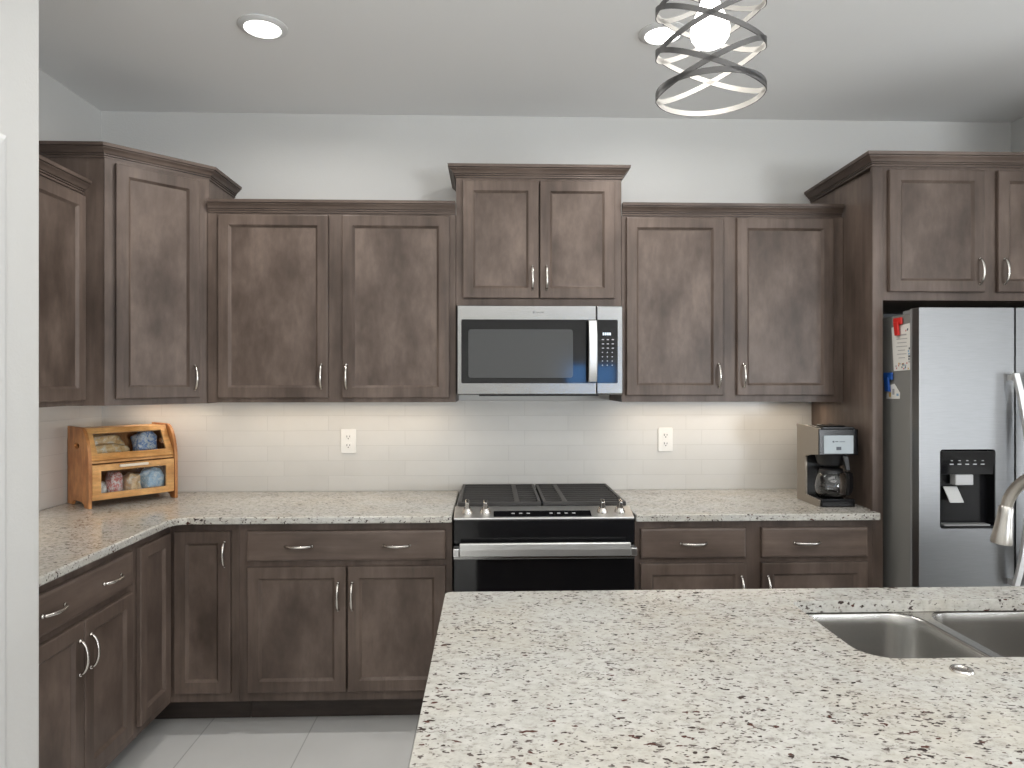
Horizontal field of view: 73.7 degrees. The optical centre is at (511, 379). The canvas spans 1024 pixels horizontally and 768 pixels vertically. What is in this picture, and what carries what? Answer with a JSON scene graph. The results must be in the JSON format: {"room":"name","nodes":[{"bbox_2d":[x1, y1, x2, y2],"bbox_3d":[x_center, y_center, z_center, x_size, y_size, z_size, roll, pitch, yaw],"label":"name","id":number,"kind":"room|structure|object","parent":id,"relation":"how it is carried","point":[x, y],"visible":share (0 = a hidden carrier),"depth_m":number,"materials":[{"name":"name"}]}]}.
{"room":"kitchen","nodes":[
{"label":"kitchen","id":0,"kind":"room"},
{"bbox_2d":[0,0,38,767],"bbox_3d":[-1.604,0.063,-1.400,0.853,2.830,6.505,0,0,-2],"label":"wall","id":1,"kind":"structure","parent":0,"point":[19,19],"depth_m":1.78,"materials":[{"name":"white light gray-white paint"}]},
{"bbox_2d":[0,133,5,767],"bbox_3d":[-1.253,0.433,1.227,0.018,2.090,0.970,0,0,-2],"label":"trim","id":2,"kind":"structure","parent":1,"relation":"attached to","point":[2,136],"depth_m":1.70,"materials":[{"name":"white paint"}]},
{"bbox_2d":[39,69,100,510],"bbox_3d":[-2.101,0.063,2.636,0.120,2.830,1.595,0,0,-2],"label":"wall","id":3,"kind":"structure","parent":0,"point":[64,115],"depth_m":3.13,"materials":[{"name":"light gray paint"}]},
{"bbox_2d":[39,155,91,407],"bbox_3d":[-1.865,-0.360,2.349,0.317,0.926,0.945,0,0,-2],"label":"upper cabinet","id":4,"kind":"object","parent":3,"relation":"attached to","point":[62,202],"visible":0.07,"depth_m":2.67,"materials":[{"name":"brown wood"}]},
{"bbox_2d":[39,406,101,509],"bbox_3d":[-2.037,0.334,2.638,0.008,0.460,1.595,0,0,-2],"label":"backsplash","id":5,"kind":"structure","parent":3,"relation":"attached to","point":[54,422],"depth_m":3.07,"materials":[{"name":"beige tile"}]},
{"bbox_2d":[106,715,419,767],"bbox_3d":[1.539,1.528,-0.501,7.255,0.100,8.400,0,0,-2],"label":"floor","id":6,"kind":"structure","parent":0,"point":[379,741],"depth_m":2.78,"materials":[{"name":"grey tile"}]},
{"bbox_2d":[39,544,132,767],"bbox_3d":[-1.680,1.036,2.200,0.663,0.882,0.662,0,0,-2],"label":"base cabinet","id":7,"kind":"object","parent":6,"relation":"on","point":[86,613],"visible":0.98,"depth_m":2.22,"materials":[{"name":"brown wood"}]},
{"bbox_2d":[132,524,250,740],"bbox_3d":[-1.593,1.036,2.987,0.899,0.882,0.903,0,0,-2],"label":"base cabinet","id":8,"kind":"object","parent":6,"relation":"on","point":[186,585],"visible":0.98,"depth_m":2.83,"materials":[{"name":"brown wood"}]},
{"bbox_2d":[39,491,458,586],"bbox_3d":[-1.139,0.579,2.673,1.788,0.030,1.566,0,0,-2],"label":"countertop","id":9,"kind":"structure","parent":8,"relation":"on","point":[72,537],"depth_m":2.84,"materials":[{"name":"stone"}]},
{"bbox_2d":[68,422,177,508],"bbox_3d":[-1.817,0.388,3.200,0.262,0.352,0.385,0,0,39],"label":"bread box","id":10,"kind":"object","parent":9,"relation":"on","point":[87,468],"visible":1,"depth_m":3.11,"materials":[{"name":"brown wood"}]},
{"bbox_2d":[101,481,106,492],"bbox_3d":[-1.870,0.485,3.071,0.106,0.076,0.074,0,0,39],"label":"bread bag","id":11,"kind":"object","parent":10,"relation":"in","point":[103,484],"visible":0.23,"depth_m":3.06,"materials":[{"name":"white plastic"}]},
{"bbox_2d":[93,434,124,445],"bbox_3d":[-1.905,0.306,3.173,0.062,0.108,0.187,0,0,42],"label":"bread loaf","id":12,"kind":"object","parent":10,"relation":"on","point":[99,439],"visible":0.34,"depth_m":3.17,"materials":[{"name":"beige food"}]},
{"bbox_2d":[96,443,129,453],"bbox_3d":[-1.845,0.325,3.128,0.056,0.070,0.176,0,0,36],"label":"bread loaf","id":13,"kind":"object","parent":10,"relation":"on","point":[108,447],"visible":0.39,"depth_m":3.11,"materials":[{"name":"beige food"}]},
{"bbox_2d":[105,471,122,491],"bbox_3d":[-1.823,0.470,3.126,0.071,0.105,0.101,0,0,-43],"label":"bread bag","id":14,"kind":"object","parent":10,"relation":"in","point":[113,479],"visible":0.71,"depth_m":3.09,"materials":[{"name":"red plastic"}]},
{"bbox_2d":[123,472,141,489],"bbox_3d":[-1.775,0.476,3.186,0.106,0.093,0.070,0,0,39],"label":"bread bag","id":15,"kind":"object","parent":10,"relation":"in","point":[131,480],"visible":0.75,"depth_m":3.16,"materials":[{"name":"beige plastic"}]},
{"bbox_2d":[92,455,172,463],"bbox_3d":[-1.824,0.365,3.205,0.220,0.009,0.356,0,0,39],"label":"shelf","id":16,"kind":"object","parent":10,"relation":"attached to","point":[118,458],"depth_m":3.13,"materials":[{"name":"brown wood"}]},
{"bbox_2d":[130,431,156,450],"bbox_3d":[-1.766,0.300,3.283,0.093,0.120,0.107,0,0,31],"label":"bread bag","id":17,"kind":"object","parent":10,"relation":"on","point":[145,440],"visible":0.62,"depth_m":3.25,"materials":[{"name":"blue plastic"}]},
{"bbox_2d":[139,467,164,487],"bbox_3d":[-1.719,0.468,3.257,0.098,0.109,0.102,0,0,34],"label":"bread bag","id":18,"kind":"object","parent":10,"relation":"in","point":[152,476],"visible":0.75,"depth_m":3.22,"materials":[{"name":"blue plastic"}]},
{"bbox_2d":[240,497,458,716],"bbox_3d":[-0.704,1.036,3.141,0.885,0.882,0.653,0,0,-2],"label":"base cabinet","id":19,"kind":"object","parent":6,"relation":"on","point":[336,619],"visible":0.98,"depth_m":2.85,"materials":[{"name":"brown wood"}]},
{"bbox_2d":[453,484,636,591],"bbox_3d":[0.125,0.990,3.131,0.752,0.975,0.710,0,0,-2],"label":"gas range","id":20,"kind":"object","parent":6,"relation":"on","point":[508,537],"visible":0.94,"depth_m":2.84,"materials":[{"name":"black metal"}]},
{"bbox_2d":[456,490,616,506],"bbox_3d":[0.123,0.564,3.209,0.752,0.016,0.537,0,0,-2],"label":"cooktop","id":21,"kind":"object","parent":20,"relation":"in","point":[458,505],"depth_m":2.96,"materials":[{"name":"black metal"}]},
{"bbox_2d":[632,519,871,589],"bbox_3d":[1.029,1.036,3.196,1.030,0.882,0.653,0,0,-2],"label":"base cabinet","id":22,"kind":"object","parent":6,"relation":"on","point":[676,555],"visible":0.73,"depth_m":2.91,"materials":[{"name":"brown wood"}]},
{"bbox_2d":[614,489,879,521],"bbox_3d":[1.036,0.579,3.199,1.054,0.030,0.655,0,0,-2],"label":"countertop","id":23,"kind":"structure","parent":22,"relation":"on","point":[669,505],"depth_m":3.02,"materials":[{"name":"stone"}]},
{"bbox_2d":[797,423,857,506],"bbox_3d":[1.442,0.383,3.127,0.175,0.362,0.254,0,0,-2],"label":"coffee maker","id":24,"kind":"object","parent":23,"relation":"on","point":[819,445],"visible":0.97,"depth_m":3.04,"materials":[{"name":"black plastic"}]},
{"bbox_2d":[814,466,852,497],"bbox_3d":[1.443,0.461,3.077,0.141,0.132,0.159,0,0,-2],"label":"coffee carafe","id":25,"kind":"object","parent":24,"relation":"on","point":[830,482],"visible":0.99,"depth_m":3.03,"materials":[{"name":"clear glass"}]},
{"bbox_2d":[804,150,1023,587],"bbox_3d":[2.068,0.251,3.237,1.124,2.453,0.663,0,0,-2],"label":"tall cabinet","id":26,"kind":"object","parent":6,"relation":"on","point":[921,228],"visible":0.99,"depth_m":2.94,"materials":[{"name":"brown wood"}]},
{"bbox_2d":[883,307,1023,587],"bbox_3d":[2.088,0.592,3.106,0.908,1.772,0.825,0,0,-2],"label":"refrigerator","id":27,"kind":"object","parent":6,"relation":"on","point":[953,438],"visible":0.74,"depth_m":2.77,"materials":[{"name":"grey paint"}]},
{"bbox_2d":[883,372,892,391],"bbox_3d":[1.632,0.009,2.966,0.020,0.082,0.065,0,0,-2],"label":"clip","id":28,"kind":"object","parent":27,"relation":"attached to","point":[887,377],"visible":1,"depth_m":2.96,"materials":[{"name":"blue plastic"}]},
{"bbox_2d":[886,384,899,398],"bbox_3d":[1.641,0.049,2.940,0.001,0.066,0.099,0,0,-2],"label":"printed card","id":29,"kind":"object","parent":28,"relation":"attached to","point":[894,393],"visible":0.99,"depth_m":2.94,"materials":[{"name":"white paper"}]},
{"bbox_2d":[893,317,902,335],"bbox_3d":[1.635,-0.226,2.896,0.020,0.076,0.060,0,0,-2],"label":"clip","id":30,"kind":"object","parent":27,"relation":"attached to","point":[896,321],"visible":1,"depth_m":2.89,"materials":[{"name":"red plastic"}]},
{"bbox_2d":[892,323,909,370],"bbox_3d":[1.643,-0.137,2.881,0.001,0.198,0.138,0,0,-2],"label":"printed card","id":31,"kind":"object","parent":30,"relation":"attached to","point":[901,344],"visible":1,"depth_m":2.87,"materials":[{"name":"white paper"}]},
{"bbox_3d":[1.173,1.036,1.339,2.588,0.882,0.962,0,0,-2],"label":"cabinet","id":32,"kind":"object","parent":6,"relation":"on","visible":0},
{"bbox_2d":[409,586,1023,767],"bbox_3d":[1.178,0.579,1.210,2.668,0.030,1.302,0,0,-2],"label":"countertop","id":33,"kind":"structure","parent":32,"relation":"on","point":[695,678],"depth_m":1.26,"materials":[{"name":"stone"}]},
{"bbox_2d":[806,610,1023,657],"bbox_3d":[1.082,0.696,1.572,0.786,0.204,0.408,0,0,-2],"label":"sink","id":34,"kind":"object","parent":33,"relation":"in","point":[926,634],"visible":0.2,"depth_m":1.75,"materials":[{"name":"silver metal"}]},
{"bbox_2d":[949,664,974,674],"bbox_3d":[0.873,0.561,1.325,0.043,0.005,0.043,0,0,-2],"label":"cover","id":35,"kind":"object","parent":33,"relation":"on","point":[957,668],"visible":1,"depth_m":1.32,"materials":[{"name":"silver metal"}]},
{"bbox_2d":[990,474,1023,545],"bbox_3d":[1.215,0.372,1.456,0.089,0.382,0.360,0,0,-33],"label":"kitchen faucet","id":36,"kind":"object","parent":33,"relation":"on","point":[1002,532],"visible":1,"depth_m":1.58,"materials":[{"name":"silver metal"}]},
{"bbox_2d":[39,0,1023,122],"bbox_3d":[1.539,-1.402,-0.501,7.255,0.100,8.400,0,0,-2],"label":"ceiling","id":37,"kind":"structure","parent":0,"point":[841,60],"depth_m":2.89,"materials":[{"name":"white paint"}]},
{"bbox_2d":[237,14,287,39],"bbox_3d":[-0.954,-1.345,2.611,0.184,0.012,0.184,0,0,-2],"label":"recessed light","id":38,"kind":"object","parent":37,"relation":"in","point":[260,26],"visible":1,"depth_m":2.59,"materials":[{"name":"white paint"}]},
{"bbox_2d":[639,22,686,45],"bbox_3d":[0.587,-1.345,2.660,0.184,0.012,0.184,0,0,-2],"label":"recessed light","id":39,"kind":"object","parent":37,"relation":"in","point":[655,34],"visible":0.74,"depth_m":2.65,"materials":[{"name":"white paint"}]},
{"bbox_2d":[655,0,766,116],"bbox_3d":[0.365,-0.934,1.257,0.197,0.835,0.197,0,0,-2],"label":"pendant light","id":40,"kind":"object","parent":37,"relation":"hanging from","point":[710,27],"visible":1,"depth_m":1.24,"materials":[{"name":"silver metal"}]},
{"bbox_2d":[101,111,1010,493],"bbox_3d":[0.275,0.063,3.571,4.930,2.830,0.120,0,0,-2],"label":"wall","id":41,"kind":"structure","parent":0,"point":[269,155],"depth_m":3.50,"materials":[{"name":"light grey paint"},{"name":"white tile"}]},
{"bbox_2d":[39,141,241,405],"bbox_3d":[-1.706,-0.434,3.118,0.698,1.083,0.655,0,0,-2],"label":"upper cabinet","id":42,"kind":"object","parent":41,"relation":"attached to","point":[147,212],"visible":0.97,"depth_m":2.93,"materials":[{"name":"brown wood"}]},
{"bbox_2d":[206,199,458,401],"bbox_3d":[-0.832,-0.360,3.283,1.133,0.926,0.382,0,0,-2],"label":"upper cabinet","id":43,"kind":"object","parent":41,"relation":"attached to","point":[310,300],"visible":0.99,"depth_m":3.13,"materials":[{"name":"brown wood"}]},
{"bbox_2d":[102,400,810,491],"bbox_3d":[-0.252,0.334,3.490,3.615,0.460,0.008,0,0,-2],"label":"backsplash","id":44,"kind":"structure","parent":41,"relation":"attached to","point":[222,446],"depth_m":3.49,"materials":[{"name":"beige tile"}]},
{"bbox_2d":[341,429,355,452],"bbox_3d":[-0.830,0.310,3.462,0.075,0.121,0.009,0,0,-2],"label":"wall outlet","id":45,"kind":"object","parent":44,"relation":"attached to","point":[348,436],"visible":1,"depth_m":3.46,"materials":[{"name":"white plastic"}]},
{"bbox_2d":[345,434,351,439],"bbox_3d":[-0.829,0.288,3.459,0.034,0.031,0.002,0,0,-2],"label":"socket","id":46,"kind":"object","parent":45,"relation":"attached to","point":[347,436],"depth_m":3.46,"materials":[{"name":"grey plastic"}]},
{"bbox_2d":[345,442,351,448],"bbox_3d":[-0.829,0.332,3.459,0.034,0.031,0.002,0,0,-2],"label":"socket","id":47,"kind":"object","parent":45,"relation":"attached to","point":[348,445],"depth_m":3.46,"materials":[{"name":"grey plastic"}]},
{"bbox_2d":[658,428,672,450],"bbox_3d":[0.790,0.306,3.514,0.075,0.121,0.009,0,0,-2],"label":"wall outlet","id":48,"kind":"object","parent":44,"relation":"attached to","point":[665,435],"visible":1,"depth_m":3.51,"materials":[{"name":"white plastic"}]},
{"bbox_2d":[662,432,668,437],"bbox_3d":[0.790,0.284,3.511,0.034,0.031,0.002,0,0,-2],"label":"socket","id":49,"kind":"object","parent":48,"relation":"attached to","point":[664,434],"depth_m":3.51,"materials":[{"name":"white plastic"}]},
{"bbox_2d":[662,441,668,446],"bbox_3d":[0.790,0.328,3.511,0.034,0.031,0.002,0,0,-2],"label":"socket","id":50,"kind":"object","parent":48,"relation":"attached to","point":[664,443],"depth_m":3.51,"materials":[{"name":"grey plastic"}]},
{"bbox_2d":[447,163,630,305],"bbox_3d":[0.121,-0.669,3.314,0.846,0.647,0.382,0,0,-2],"label":"upper cabinet","id":51,"kind":"object","parent":41,"relation":"attached to","point":[527,234],"visible":1,"depth_m":3.16,"materials":[{"name":"brown wood"}]},
{"bbox_2d":[457,305,621,395],"bbox_3d":[0.122,-0.133,3.273,0.755,0.414,0.445,0,0,-2],"label":"microwave","id":52,"kind":"object","parent":51,"relation":"attached to","point":[503,350],"visible":1,"depth_m":3.10,"materials":[{"name":"silver metal"}]},
{"bbox_2d":[609,202,844,401],"bbox_3d":[1.033,-0.360,3.343,1.051,0.926,0.382,0,0,-2],"label":"upper cabinet","id":53,"kind":"object","parent":41,"relation":"attached to","point":[721,302],"visible":1,"depth_m":3.19,"materials":[{"name":"brown wood"}]},
{"bbox_2d":[1011,116,1023,151],"bbox_3d":[2.702,0.063,2.939,0.120,2.830,1.300,0,0,-2],"label":"wall","id":54,"kind":"structure","parent":0,"point":[1017,126],"depth_m":3.54,"materials":[{"name":"white paint"}]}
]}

